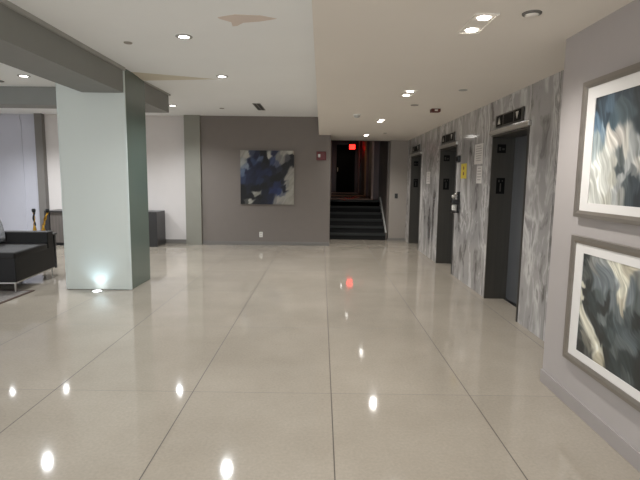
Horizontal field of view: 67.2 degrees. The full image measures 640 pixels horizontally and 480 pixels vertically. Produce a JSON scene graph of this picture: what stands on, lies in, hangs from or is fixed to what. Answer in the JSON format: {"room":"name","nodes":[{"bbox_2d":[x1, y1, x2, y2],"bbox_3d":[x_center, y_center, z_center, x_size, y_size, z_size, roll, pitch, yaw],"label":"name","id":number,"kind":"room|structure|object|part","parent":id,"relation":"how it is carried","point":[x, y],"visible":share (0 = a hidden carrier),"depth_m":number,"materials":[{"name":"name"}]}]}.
{"room":"lobby","nodes":[
{"label":"lobby","id":0,"kind":"room"},
{"bbox_2d":[0,114,40,230],"bbox_3d":[-7.840,-1.466,11.441,2.650,2.985,0.180,1,7,0],"label":"wall","id":1,"kind":"structure","parent":0,"point":[12,218],"depth_m":11.34,"materials":[{"name":"white paint"}]},
{"bbox_2d":[18,120,27,230],"bbox_3d":[-6.991,-1.376,11.351,0.050,2.850,0.015,1,7,0],"label":"trim","id":2,"kind":"structure","parent":1,"relation":"attached to","point":[19,121],"depth_m":11.33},
{"bbox_2d":[34,113,49,229],"bbox_3d":[-6.500,-1.430,11.285,0.170,2.985,0.130,1,7,0],"label":"trim","id":3,"kind":"structure","parent":1,"relation":"attached to","point":[39,122],"depth_m":11.20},
{"bbox_2d":[55,69,150,289],"bbox_3d":[-3.050,-0.837,6.878,0.907,2.985,0.752,1,7,0],"label":"column","id":4,"kind":"structure","parent":0,"point":[102,136],"depth_m":6.56,"materials":[{"name":"grey paint"}]},
{"bbox_3d":[-2.609,-0.836,6.891,0.020,2.981,0.723,1,7,0],"label":"panel","id":5,"kind":"part","parent":4,"relation":"part of","materials":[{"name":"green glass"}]},
{"bbox_2d":[44,114,185,238],"bbox_3d":[-4.740,-1.427,11.436,3.550,2.985,0.180,1,7,0],"label":"wall","id":6,"kind":"structure","parent":0,"point":[164,134],"depth_m":11.31,"materials":[{"name":"grey paint"}]},
{"bbox_2d":[166,239,185,243],"bbox_3d":[-4.790,0.016,11.518,3.285,0.100,0.014,1,7,0],"label":"baseboard","id":7,"kind":"structure","parent":6,"relation":"attached to","point":[179,241],"depth_m":11.51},
{"bbox_2d":[184,115,202,244],"bbox_3d":[-2.948,-1.382,11.255,0.365,2.985,0.180,1,7,0],"label":"column","id":8,"kind":"structure","parent":6,"relation":"attached to","point":[192,123],"depth_m":11.16,"materials":[{"name":"grey paint"}]},
{"bbox_2d":[0,0,317,116],"bbox_3d":[-4.604,-2.086,3.584,9.130,0.330,15.600,1,7,0],"label":"ceiling","id":9,"kind":"structure","parent":0,"point":[269,63],"depth_m":5.33,"materials":[{"name":"paint"}]},
{"bbox_2d":[0,86,56,108],"bbox_3d":[-6.148,-2.373,7.977,6.020,0.285,0.420,1,7,0],"label":"beam","id":10,"kind":"structure","parent":9,"relation":"attached to","point":[10,96],"depth_m":7.77,"materials":[{"name":"grey paint"}]},
{"bbox_2d":[0,3,168,112],"bbox_3d":[-2.882,-1.575,2.055,0.550,0.325,12.450,1,7,0],"label":"ceiling beam","id":11,"kind":"structure","parent":9,"relation":"attached to","point":[26,45],"depth_m":4.94,"materials":[{"name":"grey paint"}]},
{"bbox_2d":[0,0,170,95],"bbox_3d":[-2.590,-1.713,2.047,0.030,0.040,12.470,1,7,0],"label":"trim","id":12,"kind":"structure","parent":9,"relation":"attached to","point":[6,3],"depth_m":4.79,"materials":[{"name":"grey paint"}]},
{"bbox_2d":[175,34,192,38],"bbox_3d":[-1.386,-2.071,4.906,0.170,0.008,0.170,1,7,0],"label":"recessed light","id":13,"kind":"object","parent":9,"relation":"in","point":[180,36],"visible":1,"depth_m":4.89,"materials":[{"name":"white"}]},
{"bbox_2d":[216,75,227,77],"bbox_3d":[-1.381,-2.306,6.791,0.170,0.008,0.170,1,7,0],"label":"recessed light","id":14,"kind":"object","parent":9,"relation":"in","point":[219,76],"visible":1,"depth_m":6.78,"materials":[{"name":"white"}]},
{"bbox_2d":[252,103,264,109],"bbox_3d":[-1.217,-2.657,9.619,0.160,0.008,0.900,1,7,0],"label":"ceiling vent","id":15,"kind":"object","parent":9,"relation":"in","point":[258,106],"visible":1,"depth_m":9.52,"materials":[{"name":"black plastic"}]},
{"bbox_2d":[200,116,330,241],"bbox_3d":[-1.361,-1.446,11.927,3.205,2.985,1.380,1,7,0],"label":"wall","id":16,"kind":"structure","parent":0,"point":[224,217],"depth_m":11.24,"materials":[{"name":"grey paint"}]},
{"bbox_2d":[203,241,328,245],"bbox_3d":[-1.281,0.080,11.415,3.005,0.085,0.014,1,7,0],"label":"baseboard","id":17,"kind":"structure","parent":16,"relation":"attached to","point":[204,242],"depth_m":11.41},
{"bbox_2d":[240,150,293,204],"bbox_3d":[-1.227,-1.453,11.209,1.245,1.240,0.038,1,7,0],"label":"canvas painting","id":18,"kind":"object","parent":16,"relation":"attached to","point":[266,177],"visible":1,"depth_m":11.19,"materials":[{"name":"fabric"}]},
{"bbox_2d":[316,151,325,159],"bbox_3d":[0.029,-1.947,11.132,0.225,0.200,0.064,1,7,0],"label":"fire alarm","id":19,"kind":"object","parent":16,"relation":"attached to","point":[320,155],"visible":1,"depth_m":11.12,"materials":[{"name":"red plastic"}]},
{"bbox_2d":[0,239,639,479],"bbox_3d":[-3.257,1.055,4.551,11.900,0.200,16.750,1,7,0],"label":"floor","id":20,"kind":"structure","parent":0,"point":[342,359],"depth_m":3.76,"materials":[{"name":"tile"}]},
{"bbox_2d":[0,290,34,303],"bbox_3d":[-5.251,0.861,5.051,2.705,0.012,3.060,1,7,0],"label":"rug","id":21,"kind":"object","parent":20,"relation":"on","point":[5,295],"visible":1,"depth_m":6.32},
{"bbox_2d":[0,231,54,291],"bbox_3d":[-4.672,0.272,6.929,1.120,0.730,1.180,0,7,-6],"label":"sofa","id":22,"kind":"object","parent":20,"relation":"on","point":[24,255],"visible":1,"depth_m":6.95,"materials":[{"name":"black leather"}]},
{"bbox_2d":[0,220,5,242],"bbox_3d":[-4.858,-0.135,7.103,0.178,0.388,0.400,3,8,20],"label":"throw pillow","id":23,"kind":"object","parent":22,"relation":"on","point":[2,233],"visible":1,"depth_m":7.21,"materials":[{"name":"fabric"}]},
{"bbox_3d":[-4.561,0.163,6.824,0.919,0.115,0.974,0,7,-6],"label":"seat","id":24,"kind":"part","parent":22,"relation":"part of","materials":[{"name":"leather"}]},
{"bbox_3d":[-4.665,0.504,6.960,1.080,0.018,1.160,0,7,-6],"label":"rail","id":25,"kind":"part","parent":22,"relation":"part of","materials":[{"name":"metal"}]},
{"bbox_3d":[-4.710,0.015,7.390,1.098,0.305,0.200,0,7,-6],"label":"arm","id":26,"kind":"part","parent":22,"relation":"part of","materials":[{"name":"black leather"}]},
{"bbox_2d":[53,233,56,267],"bbox_3d":[-4.850,0.192,8.081,0.680,0.600,0.400,1,7,0],"label":"side table","id":27,"kind":"object","parent":20,"relation":"on","point":[54,234],"visible":0.22,"depth_m":8.23,"materials":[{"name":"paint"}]},
{"bbox_2d":[31,209,36,230],"bbox_3d":[-4.759,-0.313,8.018,0.072,0.420,0.072,1,7,0],"label":"ornament","id":28,"kind":"object","parent":27,"relation":"on","point":[32,210],"visible":0.89,"depth_m":8.01,"materials":[{"name":"gold metal"}]},
{"bbox_2d":[41,209,49,230],"bbox_3d":[-4.575,-0.311,8.017,0.151,0.420,0.072,1,7,0],"label":"ornament","id":29,"kind":"object","parent":27,"relation":"on","point":[47,211],"visible":0.95,"depth_m":8.01,"materials":[{"name":"gold metal"}]},
{"bbox_2d":[44,209,165,246],"bbox_3d":[-4.935,-0.286,11.136,2.530,0.790,0.580,1,7,0],"label":"base cabinet","id":30,"kind":"object","parent":20,"relation":"on","point":[54,221],"visible":0.27,"depth_m":10.88,"materials":[{"name":"paint"}]},
{"bbox_3d":[-6.150,-0.286,11.141,0.100,0.760,0.576,1,7,0],"label":"panel","id":31,"kind":"part","parent":30,"relation":"part of","materials":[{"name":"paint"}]},
{"bbox_3d":[-5.849,-0.282,10.897,0.494,0.680,0.020,1,7,0],"label":"door","id":32,"kind":"part","parent":30,"relation":"part of","materials":[{"name":"grey wood"}]},
{"bbox_2d":[44,209,164,212],"bbox_3d":[-4.930,-0.663,11.088,2.530,0.030,0.580,1,7,0],"label":"countertop","id":33,"kind":"structure","parent":30,"relation":"on","point":[56,210],"depth_m":10.97,"materials":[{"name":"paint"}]},
{"bbox_3d":[-3.880,-0.258,11.138,0.420,0.760,0.576,1,7,0],"label":"panel","id":34,"kind":"part","parent":30,"relation":"part of","materials":[{"name":"paint"}]},
{"bbox_2d":[329,197,386,239],"bbox_3d":[1.007,-0.643,13.399,1.502,1.085,1.642,1,7,0],"label":"staircase","id":35,"kind":"structure","parent":20,"relation":"on","point":[347,222],"depth_m":13.22,"materials":[{"name":"black carpet"}]},
{"bbox_2d":[331,141,358,192],"bbox_3d":[1.057,-3.484,22.967,1.505,2.402,0.350,1,7,0],"label":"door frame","id":36,"kind":"structure","parent":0,"point":[334,143],"depth_m":22.77,"materials":[{"name":"red wood"}]},
{"bbox_2d":[336,145,354,191],"bbox_3d":[1.208,-3.367,22.744,0.860,2.215,0.120,1,7,0],"label":"door","id":37,"kind":"structure","parent":36,"relation":"in","point":[345,166],"depth_m":22.75,"materials":[{"name":"black wood"}]},
{"bbox_2d":[330,192,379,205],"bbox_3d":[1.027,-1.599,18.672,1.505,0.278,9.340,1,7,0],"label":"floor","id":38,"kind":"structure","parent":0,"point":[332,193],"depth_m":16.30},
{"bbox_2d":[331,141,368,195],"bbox_3d":[1.041,-2.850,17.957,1.501,2.382,0.550,1,7,0],"label":"portal","id":39,"kind":"object","parent":38,"relation":"on","point":[366,162],"visible":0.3,"depth_m":17.73,"materials":[{"name":"brown wood"}]},
{"bbox_3d":[1.747,-2.814,17.743,0.088,2.382,0.100,1,7,0],"label":"panel","id":40,"kind":"part","parent":39,"relation":"part of","materials":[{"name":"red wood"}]},
{"bbox_2d":[330,141,379,199],"bbox_3d":[1.031,-2.442,14.683,1.501,2.382,0.550,1,7,0],"label":"portal","id":41,"kind":"object","parent":38,"relation":"on","point":[375,144],"visible":0.55,"depth_m":14.47,"materials":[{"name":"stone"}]},
{"bbox_3d":[1.697,-2.407,14.468,0.168,2.382,0.100,1,7,0],"label":"panel","id":42,"kind":"part","parent":41,"relation":"part of","materials":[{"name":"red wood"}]},
{"bbox_2d":[358,141,361,192],"bbox_3d":[1.052,-3.283,21.430,1.501,2.382,0.550,1,7,0],"label":"portal","id":43,"kind":"object","parent":38,"relation":"on","point":[360,142],"visible":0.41,"depth_m":21.18,"materials":[{"name":"wood"}]},
{"bbox_2d":[358,141,389,230],"bbox_3d":[1.899,-2.460,17.902,0.220,3.600,10.650,1,7,0],"label":"wall","id":44,"kind":"structure","parent":0,"point":[384,145],"depth_m":13.73,"materials":[{"name":"paint"}]},
{"bbox_2d":[387,140,407,237],"bbox_3d":[2.168,-1.280,12.582,0.735,2.580,0.200,1,7,0],"label":"wall","id":45,"kind":"structure","parent":0,"point":[398,155],"depth_m":12.48,"materials":[{"name":"beige paint"}]},
{"bbox_2d":[387,238,404,240],"bbox_3d":[1.990,-0.018,12.633,0.460,0.060,0.012,1,7,0],"label":"baseboard","id":46,"kind":"structure","parent":45,"relation":"attached to","point":[399,239],"depth_m":12.63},
{"bbox_2d":[312,0,633,140],"bbox_3d":[1.345,-1.896,4.168,2.770,0.705,16.750,1,7,0],"label":"ceiling","id":47,"kind":"structure","parent":0,"point":[368,52],"depth_m":3.97,"materials":[{"name":"paint"}]},
{"bbox_2d":[399,90,417,96],"bbox_3d":[1.041,-1.729,5.677,0.150,0.008,0.400,1,7,0],"label":"recessed light","id":48,"kind":"object","parent":47,"relation":"in","point":[406,93],"visible":1,"depth_m":5.69,"materials":[{"name":"paint"}]},
{"bbox_2d":[430,108,440,112],"bbox_3d":[1.654,-1.855,6.899,0.130,0.045,0.138,1,7,0],"label":"fire alarm","id":49,"kind":"object","parent":47,"relation":"attached to","point":[433,110],"visible":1,"depth_m":6.85,"materials":[{"name":"red plastic"}]},
{"bbox_2d":[458,13,499,33],"bbox_3d":[1.033,-1.415,3.156,0.150,0.008,0.400,1,7,0],"label":"recessed light","id":50,"kind":"object","parent":47,"relation":"in","point":[478,22],"visible":1,"depth_m":3.13,"materials":[{"name":"paint"}]},
{"bbox_2d":[522,10,541,17],"bbox_3d":[1.297,-1.378,2.948,0.116,0.022,0.116,1,7,0],"label":"ceiling speaker","id":51,"kind":"object","parent":47,"relation":"attached to","point":[531,13],"visible":1,"depth_m":2.92,"materials":[{"name":"paint"}]},
{"bbox_2d":[405,70,563,340],"bbox_3d":[2.437,-0.712,8.059,0.410,2.580,8.915,1,7,0],"label":"wall","id":52,"kind":"structure","parent":0,"point":[542,100],"depth_m":6.29,"materials":[{"name":"grey stone"}]},
{"bbox_2d":[408,144,421,242],"bbox_3d":[2.378,-1.022,11.368,0.345,2.375,1.310,1,7,0],"label":"elevator","id":53,"kind":"object","parent":52,"relation":"attached to","point":[416,158],"visible":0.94,"depth_m":11.93,"materials":[{"name":"metal"}]},
{"bbox_3d":[2.366,-1.406,11.897,0.110,0.205,0.006,1,7,0],"label":"sign plate","id":54,"kind":"part","parent":53,"relation":"part of","materials":[{"name":"black metal"}]},
{"bbox_2d":[426,172,429,183],"bbox_3d":[2.239,-1.286,9.950,0.006,0.245,0.320,1,7,0],"label":"notice","id":55,"kind":"object","parent":52,"relation":"attached to","point":[428,173],"visible":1,"depth_m":9.92,"materials":[{"name":"paper"}]},
{"bbox_2d":[435,131,457,273],"bbox_3d":[2.369,-0.667,8.521,0.345,2.375,1.210,1,7,0],"label":"elevator","id":56,"kind":"object","parent":52,"relation":"attached to","point":[448,152],"visible":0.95,"depth_m":9.03,"materials":[{"name":"metal"}]},
{"bbox_3d":[2.357,-1.045,8.999,0.110,0.205,0.006,1,7,0],"label":"sign plate","id":57,"kind":"part","parent":56,"relation":"part of","materials":[{"name":"black metal"}]},
{"bbox_3d":[2.353,-1.519,8.941,0.110,0.110,0.006,1,7,0],"label":"floor plate","id":58,"kind":"part","parent":56,"relation":"part of","materials":[{"name":"black metal"}]},
{"bbox_3d":[2.235,-1.774,8.393,0.020,0.150,0.830,1,7,0],"label":"indicator panel","id":59,"kind":"part","parent":56,"relation":"part of","materials":[{"name":"metal"}]},
{"bbox_2d":[450,192,459,212],"bbox_3d":[2.167,-0.604,7.728,0.124,0.340,0.120,1,7,0],"label":"dispenser","id":60,"kind":"object","parent":52,"relation":"attached to","point":[453,201],"visible":1,"depth_m":7.70,"materials":[{"name":"black plastic"}]},
{"bbox_3d":[2.220,-0.603,7.728,0.020,0.340,0.100,1,7,0],"label":"plate","id":61,"kind":"part","parent":60,"relation":"part of","materials":[{"name":"black plastic"}]},
{"bbox_2d":[456,155,460,161],"bbox_3d":[2.217,-1.302,7.731,0.042,0.105,0.160,1,7,0],"label":"card reader","id":62,"kind":"object","parent":52,"relation":"attached to","point":[458,158],"visible":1,"depth_m":7.66,"materials":[{"name":"black plastic"}]},
{"bbox_2d":[461,163,466,178],"bbox_3d":[2.232,-1.071,7.478,0.006,0.230,0.280,1,7,0],"label":"notice","id":63,"kind":"object","parent":52,"relation":"attached to","point":[463,166],"visible":1,"depth_m":7.47,"materials":[{"name":"yellow plastic"}]},
{"bbox_2d":[474,143,483,163],"bbox_3d":[2.233,-1.209,6.771,0.006,0.280,0.350,1,7,0],"label":"notice","id":64,"kind":"object","parent":52,"relation":"attached to","point":[478,159],"visible":1,"depth_m":6.75,"materials":[{"name":"paper"}]},
{"bbox_2d":[476,166,481,182],"bbox_3d":[2.229,-0.914,6.742,0.006,0.240,0.220,1,7,0],"label":"notice","id":65,"kind":"object","parent":52,"relation":"attached to","point":[479,168],"visible":1,"depth_m":6.72,"materials":[{"name":"paper"}]},
{"bbox_2d":[483,106,530,321],"bbox_3d":[2.361,-0.328,5.797,0.345,2.375,1.200,1,7,0],"label":"elevator","id":66,"kind":"object","parent":52,"relation":"attached to","point":[510,144],"visible":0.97,"depth_m":6.25,"materials":[{"name":"metal"}]},
{"bbox_3d":[2.349,-0.705,6.271,0.110,0.205,0.006,1,7,0],"label":"sign plate","id":67,"kind":"part","parent":66,"relation":"part of","materials":[{"name":"black metal"}]},
{"bbox_3d":[2.345,-1.179,6.212,0.110,0.110,0.006,1,7,0],"label":"floor plate","id":68,"kind":"part","parent":66,"relation":"part of","materials":[{"name":"black metal"}]},
{"bbox_3d":[2.227,-1.435,5.669,0.020,0.150,0.830,1,7,0],"label":"indicator panel","id":69,"kind":"part","parent":66,"relation":"part of","materials":[{"name":"metal"}]},
{"bbox_3d":[2.518,-0.237,6.067,0.030,2.108,0.520,1,7,0],"label":"door panel","id":70,"kind":"part","parent":66,"relation":"part of","materials":[{"name":"metal"}]},
{"bbox_2d":[542,0,639,451],"bbox_3d":[2.224,0.309,-0.152,0.945,2.580,7.635,1,7,0],"label":"wall","id":71,"kind":"structure","parent":0,"point":[610,44],"depth_m":3.28,"materials":[{"name":"grey paint"}]},
{"bbox_2d":[540,369,639,471],"bbox_3d":[1.729,1.533,0.004,0.014,0.100,7.640,1,7,0],"label":"baseboard","id":72,"kind":"structure","parent":71,"relation":"attached to","point":[624,448],"depth_m":3.04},
{"bbox_2d":[562,235,639,411],"bbox_3d":[1.735,0.460,2.816,0.035,0.862,1.085,1,7,0],"label":"framed print","id":73,"kind":"object","parent":71,"relation":"attached to","point":[602,326],"visible":1,"depth_m":2.92},
{"bbox_2d":[573,62,639,225],"bbox_3d":[1.748,-0.532,2.692,0.035,0.882,1.085,1,7,0],"label":"framed print","id":74,"kind":"object","parent":71,"relation":"attached to","point":[607,186],"visible":1,"depth_m":2.89},
{"bbox_3d":[1.055,-4.154,17.744,1.950,0.220,10.550,1,7,0],"label":"ceiling","id":75,"kind":"structure","parent":0,"visible":0},
{"bbox_2d":[349,144,354,148],"bbox_3d":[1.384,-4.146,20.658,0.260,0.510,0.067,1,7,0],"label":"exit sign","id":76,"kind":"object","parent":75,"relation":"hanging from","point":[351,146],"visible":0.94,"depth_m":20.65,"materials":[{"name":"red plastic"}]}
]}

